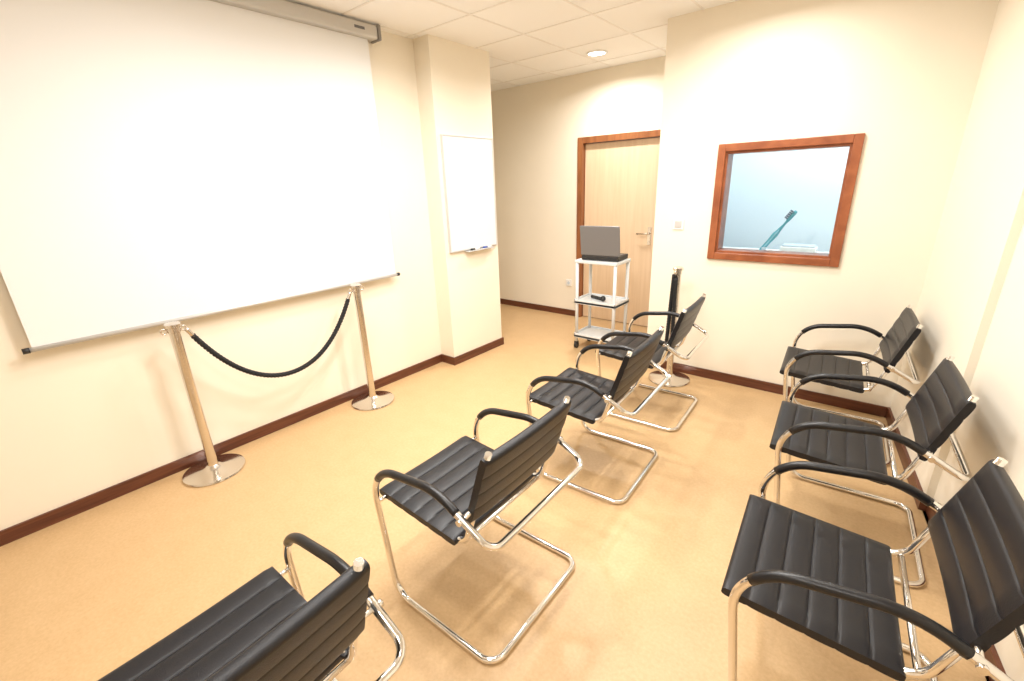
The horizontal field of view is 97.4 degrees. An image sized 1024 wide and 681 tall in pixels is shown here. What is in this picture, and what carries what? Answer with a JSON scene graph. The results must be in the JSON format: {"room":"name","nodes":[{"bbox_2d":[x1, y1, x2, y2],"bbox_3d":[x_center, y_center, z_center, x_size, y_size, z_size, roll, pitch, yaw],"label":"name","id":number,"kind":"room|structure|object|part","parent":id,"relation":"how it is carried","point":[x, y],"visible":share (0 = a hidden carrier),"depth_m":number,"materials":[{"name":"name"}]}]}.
{"room":"presentation room","nodes":[
{"label":"presentation room","id":0,"kind":"room"},
{"bbox_2d":[0,31,441,530],"bbox_3d":[-2.265,-0.439,2.275,0.150,2.700,4.720,13,24,37],"label":"wall","id":1,"kind":"structure","parent":0,"point":[80,420],"depth_m":2.84,"materials":[{"name":"beige paint"}]},
{"bbox_2d":[0,0,399,354],"bbox_3d":[-1.665,-1.071,2.638,0.120,1.774,2.320,13,24,37],"label":"projection screen","id":2,"kind":"object","parent":1,"relation":"attached to","point":[162,162],"visible":1,"depth_m":2.45,"materials":[{"name":"white fabric"}]},
{"bbox_3d":[-1.625,-0.249,2.928,0.028,0.028,2.200,13,24,37],"label":"rod","id":3,"kind":"part","parent":2,"relation":"part of","materials":[{"name":"grey metal"}]},
{"bbox_3d":[-1.691,-1.861,2.363,0.113,0.100,2.320,13,24,37],"label":"casing","id":4,"kind":"part","parent":2,"relation":"part of","materials":[{"name":"silver metal"}]},
{"bbox_2d":[0,354,441,546],"bbox_3d":[-2.159,0.818,2.649,0.014,0.075,4.706,13,24,37],"label":"baseboard","id":5,"kind":"structure","parent":1,"relation":"attached to","point":[15,532],"depth_m":2.77,"materials":[{"name":"brown wood"}]},
{"bbox_2d":[413,34,501,356],"bbox_3d":[-1.010,-1.287,4.593,1.640,2.700,0.700,13,24,37],"label":"wall","id":6,"kind":"structure","parent":0,"point":[453,78],"depth_m":3.92,"materials":[{"name":"beige paint"}]},
{"bbox_2d":[440,134,496,252],"bbox_3d":[-0.350,-1.299,4.031,0.060,0.975,0.631,13,24,37],"label":"whiteboard","id":7,"kind":"object","parent":6,"relation":"attached to","point":[467,161],"visible":1,"depth_m":4.01,"materials":[{"name":"white plastic"}]},
{"bbox_2d":[464,246,493,251],"bbox_3d":[-0.303,-0.857,4.224,0.060,0.010,0.350,13,24,37],"label":"tray","id":8,"kind":"object","parent":7,"relation":"on","point":[476,248],"depth_m":4.17,"materials":[{"name":"grey plastic"}]},
{"bbox_2d":[441,337,503,364],"bbox_3d":[-0.959,-0.046,5.018,1.654,0.075,0.728,13,24,37],"label":"baseboard","id":9,"kind":"structure","parent":6,"relation":"attached to","point":[461,358],"depth_m":4.43,"materials":[{"name":"brown wood"}]},
{"bbox_2d":[0,304,988,680],"bbox_3d":[-0.350,0.877,2.552,6.100,0.100,7.000,13,24,37],"label":"floor","id":10,"kind":"structure","parent":0,"point":[82,595],"depth_m":2.15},
{"bbox_2d":[97,532,405,680],"bbox_3d":[-0.669,0.895,1.099,0.647,0.838,0.617,12,24,35],"label":"armchair","id":11,"kind":"object","parent":10,"relation":"on","point":[266,629],"visible":1,"depth_m":1.14,"materials":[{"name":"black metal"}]},
{"bbox_3d":[-0.758,0.862,1.158,0.425,0.074,0.498,12,24,35],"label":"seat","id":12,"kind":"part","parent":11,"relation":"part of","materials":[{"name":"black leather"}]},
{"bbox_3d":[-0.501,0.682,0.885,0.119,0.272,0.498,12,24,35],"label":"backrest","id":13,"kind":"part","parent":11,"relation":"part of","materials":[{"name":"black leather"}]},
{"bbox_3d":[-0.663,0.896,1.095,0.634,0.838,0.617,12,24,35],"label":"tubular frame","id":14,"kind":"part","parent":11,"relation":"part of","materials":[{"name":"silver metal"}]},
{"bbox_2d":[160,292,351,487],"bbox_3d":[-1.555,0.223,2.959,0.336,0.955,1.269,13,24,37],"label":"stanchion post","id":15,"kind":"object","parent":10,"relation":"on","point":[214,469],"visible":1,"depth_m":2.68,"materials":[{"name":"silver metal"}]},
{"bbox_3d":[-1.847,0.351,2.619,0.336,0.955,0.336,13,24,37],"label":"post","id":16,"kind":"part","parent":15,"relation":"part of","materials":[{"name":"silver metal"}]},
{"bbox_2d":[349,283,394,410],"bbox_3d":[-1.129,0.036,3.453,0.336,0.955,0.336,13,24,37],"label":"stanchion post","id":17,"kind":"object","parent":10,"relation":"on","point":[371,400],"visible":1,"depth_m":3.48,"materials":[{"name":"silver metal"}]},
{"bbox_2d":[372,396,582,664],"bbox_3d":[-0.126,0.625,1.820,0.647,0.838,0.617,12,24,36],"label":"armchair","id":18,"kind":"object","parent":10,"relation":"on","point":[459,490],"visible":1,"depth_m":1.70,"materials":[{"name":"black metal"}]},
{"bbox_3d":[-0.214,0.593,1.881,0.425,0.074,0.498,12,24,36],"label":"seat","id":19,"kind":"part","parent":18,"relation":"part of","materials":[{"name":"black leather"}]},
{"bbox_3d":[0.039,0.414,1.603,0.119,0.272,0.498,12,24,36],"label":"backrest","id":20,"kind":"part","parent":18,"relation":"part of","materials":[{"name":"black leather"}]},
{"bbox_2d":[526,326,668,503],"bbox_3d":[0.490,0.339,2.583,0.647,0.838,0.617,11,23,34],"label":"armchair","id":21,"kind":"object","parent":10,"relation":"on","point":[593,398],"visible":0.96,"depth_m":2.48,"materials":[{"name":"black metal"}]},
{"bbox_3d":[0.399,0.307,2.640,0.425,0.074,0.498,11,23,34],"label":"seat","id":22,"kind":"part","parent":21,"relation":"part of","materials":[{"name":"black leather"}]},
{"bbox_3d":[0.660,0.125,2.372,0.119,0.272,0.498,11,23,34],"label":"backrest","id":23,"kind":"part","parent":21,"relation":"part of","materials":[{"name":"black leather"}]},
{"bbox_2d":[574,258,630,347],"bbox_3d":[0.882,-0.352,4.445,0.440,0.900,0.324,13,24,37],"label":"trolley","id":24,"kind":"object","parent":10,"relation":"on","point":[595,333],"visible":0.7,"depth_m":4.41,"materials":[{"name":"white painted metal"},{"name":"grey laminate"},{"name":"black rubber"}]},
{"bbox_2d":[591,295,605,300],"bbox_3d":[0.848,-0.426,4.425,0.054,0.055,0.208,-11,21,-24],"label":"handheld microphone","id":25,"kind":"object","parent":24,"relation":"on","point":[602,298],"visible":1,"depth_m":4.39,"materials":[{"name":"black plastic"}]},
{"bbox_2d":[574,325,622,342],"bbox_3d":[0.893,-0.063,4.545,0.440,0.048,0.300,13,24,37],"label":"shelf","id":26,"kind":"object","parent":24,"relation":"attached to","point":[595,333],"depth_m":4.56,"materials":[{"name":"white"}]},
{"bbox_2d":[574,293,628,308],"bbox_3d":[0.880,-0.394,4.430,0.440,0.048,0.300,13,24,37],"label":"shelf","id":27,"kind":"object","parent":24,"relation":"attached to","point":[586,299],"depth_m":4.39,"materials":[{"name":"white"}]},
{"bbox_2d":[575,258,630,265],"bbox_3d":[0.867,-0.763,4.303,0.440,0.030,0.300,13,24,37],"label":"shelf","id":28,"kind":"object","parent":24,"relation":"attached to","point":[628,260],"depth_m":4.19,"materials":[{"name":"white"}]},
{"bbox_2d":[580,226,627,261],"bbox_3d":[0.870,-0.923,4.226,0.390,0.319,0.270,11,23,33],"label":"laptop","id":29,"kind":"object","parent":24,"relation":"on","point":[598,243],"visible":1,"depth_m":4.13,"materials":[{"name":"black plastic"}]},
{"bbox_2d":[595,294,708,431],"bbox_3d":[1.004,0.092,3.241,0.647,0.838,0.617,11,23,34],"label":"armchair","id":30,"kind":"object","parent":10,"relation":"on","point":[687,317],"visible":0.72,"depth_m":3.13,"materials":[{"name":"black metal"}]},
{"bbox_3d":[0.913,0.060,3.299,0.425,0.074,0.498,11,23,34],"label":"seat","id":31,"kind":"part","parent":30,"relation":"part of","materials":[{"name":"black leather"}]},
{"bbox_3d":[1.174,-0.121,3.030,0.119,0.272,0.498,11,23,34],"label":"backrest","id":32,"kind":"part","parent":30,"relation":"part of","materials":[{"name":"black leather"}]},
{"bbox_2d":[648,266,689,386],"bbox_3d":[1.311,-0.124,3.655,0.336,0.955,0.336,13,24,37],"label":"stanchion post","id":33,"kind":"object","parent":10,"relation":"on","point":[676,379],"visible":0.77,"depth_m":3.65,"materials":[{"name":"silver metal"}]},
{"bbox_2d":[723,247,828,252],"bbox_3d":[2.273,-0.186,3.634,1.500,1.020,0.350,13,24,37],"label":"countertop","id":34,"kind":"structure","parent":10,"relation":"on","point":[723,247],"depth_m":3.80,"materials":[{"name":"white plastic"}]},
{"bbox_2d":[759,210,796,249],"bbox_3d":[2.043,-0.844,3.494,0.255,0.330,0.090,13,24,37],"label":"toothbrush","id":35,"kind":"object","parent":34,"relation":"on","point":[774,235],"visible":0.84,"depth_m":3.47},
{"bbox_2d":[779,243,817,252],"bbox_3d":[2.237,-0.716,3.513,0.240,0.062,0.140,13,24,37],"label":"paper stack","id":36,"kind":"object","parent":34,"relation":"on","point":[813,248],"visible":0.91,"depth_m":3.47,"materials":[{"name":"white paper"}]},
{"bbox_3d":[2.236,-0.740,3.505,0.220,0.012,0.120,13,24,37],"label":"lid","id":37,"kind":"part","parent":36,"relation":"part of","materials":[{"name":"white paper"}]},
{"bbox_2d":[779,304,922,465],"bbox_3d":[2.062,0.203,2.806,0.647,0.838,0.617,11,23,33],"label":"armchair","id":38,"kind":"object","parent":10,"relation":"on","point":[799,363],"visible":0.97,"depth_m":2.71,"materials":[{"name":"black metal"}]},
{"bbox_3d":[1.970,0.172,2.863,0.425,0.074,0.498,11,23,33],"label":"seat","id":39,"kind":"part","parent":38,"relation":"part of","materials":[{"name":"black leather"}]},
{"bbox_3d":[2.234,-0.011,2.598,0.119,0.272,0.498,11,23,33],"label":"backrest","id":40,"kind":"part","parent":38,"relation":"part of","materials":[{"name":"black leather"}]},
{"bbox_2d":[721,457,1023,680],"bbox_3d":[1.024,0.745,1.351,0.647,0.838,0.617,11,23,33],"label":"armchair","id":41,"kind":"object","parent":10,"relation":"on","point":[833,585],"visible":1,"depth_m":1.23,"materials":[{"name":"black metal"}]},
{"bbox_3d":[0.933,0.714,1.407,0.425,0.074,0.498,11,23,33],"label":"seat","id":42,"kind":"part","parent":41,"relation":"part of","materials":[{"name":"black leather"}]},
{"bbox_3d":[1.197,0.530,1.143,0.119,0.272,0.498,11,23,33],"label":"backrest","id":43,"kind":"part","parent":41,"relation":"part of","materials":[{"name":"black leather"}]},
{"bbox_2d":[769,355,978,587],"bbox_3d":[1.566,0.484,2.049,0.647,0.838,0.617,11,23,33],"label":"armchair","id":44,"kind":"object","parent":10,"relation":"on","point":[945,399],"visible":0.94,"depth_m":1.94,"materials":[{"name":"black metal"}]},
{"bbox_3d":[1.474,0.453,2.105,0.425,0.074,0.498,11,23,33],"label":"seat","id":45,"kind":"part","parent":44,"relation":"part of","materials":[{"name":"black leather"}]},
{"bbox_3d":[1.738,0.269,1.841,0.119,0.272,0.498,11,23,33],"label":"backrest","id":46,"kind":"part","parent":44,"relation":"part of","materials":[{"name":"black leather"}]},
{"bbox_2d":[292,0,738,91],"bbox_3d":[-0.447,-1.767,1.637,6.100,0.100,7.000,13,24,37],"label":"ceiling","id":47,"kind":"structure","parent":0,"point":[408,16],"depth_m":3.30,"materials":[{"name":"white tile"}]},
{"bbox_2d":[287,0,704,85],"bbox_3d":[-0.500,-1.721,1.666,5.800,0.004,6.750,13,24,37],"label":"grid","id":48,"kind":"object","parent":47,"relation":"attached to","point":[370,1],"visible":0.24,"depth_m":3.34,"materials":[{"name":"white metal"}]},
{"bbox_2d":[586,50,606,56],"bbox_3d":[0.764,-2.592,4.057,0.190,0.020,0.190,13,24,37],"label":"recessed light","id":49,"kind":"object","parent":47,"relation":"in","point":[594,53],"depth_m":4.05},
{"bbox_2d":[491,56,848,309],"bbox_3d":[1.709,-1.397,4.622,6.000,2.700,0.150,13,24,37],"label":"wall","id":50,"kind":"structure","parent":0,"point":[537,127],"depth_m":5.03,"materials":[{"name":"beige paint"}]},
{"bbox_2d":[500,298,574,315],"bbox_3d":[0.123,-0.499,6.212,1.740,0.075,0.014,13,24,37],"label":"baseboard","id":51,"kind":"structure","parent":50,"relation":"attached to","point":[502,301],"depth_m":6.03,"materials":[{"name":"brown wood"}]},
{"bbox_2d":[566,279,571,285],"bbox_3d":[0.710,-0.722,5.624,0.080,0.080,0.012,13,24,37],"label":"power outlet","id":52,"kind":"object","parent":50,"relation":"attached to","point":[568,282],"visible":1,"depth_m":5.62,"materials":[{"name":"white plastic"}]},
{"bbox_2d":[576,129,660,316],"bbox_3d":[1.211,-1.204,5.082,1.040,2.070,0.130,13,24,37],"label":"frame","id":53,"kind":"object","parent":50,"relation":"attached to","point":[582,141],"visible":0.37,"depth_m":5.09,"materials":[{"name":"brown wood"}]},
{"bbox_2d":[583,137,659,325],"bbox_3d":[1.201,-1.170,5.080,0.900,1.992,0.104,13,24,37],"label":"leaf","id":54,"kind":"object","parent":50,"relation":"attached to","point":[621,177],"depth_m":5.00,"materials":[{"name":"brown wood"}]},
{"bbox_3d":[1.424,-1.130,4.876,0.145,0.190,0.064,13,24,37],"label":"handle","id":55,"kind":"part","parent":54,"relation":"part of","materials":[{"name":"silver metal"}]},
{"bbox_2d":[647,0,998,406],"bbox_3d":[2.316,-0.829,2.916,2.800,2.700,0.150,13,24,37],"label":"wall","id":56,"kind":"structure","parent":0,"point":[901,74],"depth_m":2.96,"materials":[{"name":"beige paint"}]},
{"bbox_2d":[673,219,683,229],"bbox_3d":[1.333,-0.933,3.608,0.085,0.085,0.014,13,24,37],"label":"light switch","id":57,"kind":"object","parent":56,"relation":"attached to","point":[678,224],"visible":1,"depth_m":3.60,"materials":[{"name":"white plastic"}]},
{"bbox_2d":[660,361,887,416],"bbox_3d":[1.888,0.336,3.611,1.745,0.075,0.014,13,24,37],"label":"baseboard","id":58,"kind":"structure","parent":56,"relation":"attached to","point":[873,409],"depth_m":3.47,"materials":[{"name":"brown wood"}]},
{"bbox_2d":[715,143,852,258],"bbox_3d":[1.901,-0.981,3.208,0.750,0.725,0.140,13,24,37],"label":"reveal","id":59,"kind":"object","parent":56,"relation":"attached to","point":[729,155],"visible":0.91,"depth_m":3.26,"materials":[{"name":"white paint"}]},
{"bbox_2d":[707,133,864,266],"bbox_3d":[1.854,-0.960,3.152,0.850,0.825,0.032,13,24,37],"label":"window frame","id":60,"kind":"structure","parent":56,"relation":"attached to","point":[857,140],"depth_m":3.06,"materials":[{"name":"brown wood"}]},
{"bbox_2d":[890,0,1023,680],"bbox_3d":[1.191,0.145,0.218,1.155,2.700,5.730,13,24,37],"label":"wall","id":61,"kind":"structure","parent":0,"point":[970,308],"depth_m":2.02,"materials":[{"name":"beige paint"}]},
{"bbox_2d":[885,407,1006,680],"bbox_3d":[1.105,1.355,0.748,0.046,0.075,5.792,9,22,30],"label":"baseboard","id":62,"kind":"structure","parent":61,"relation":"attached to","point":[991,654],"depth_m":2.34,"materials":[{"name":"brown wood"}]}
]}

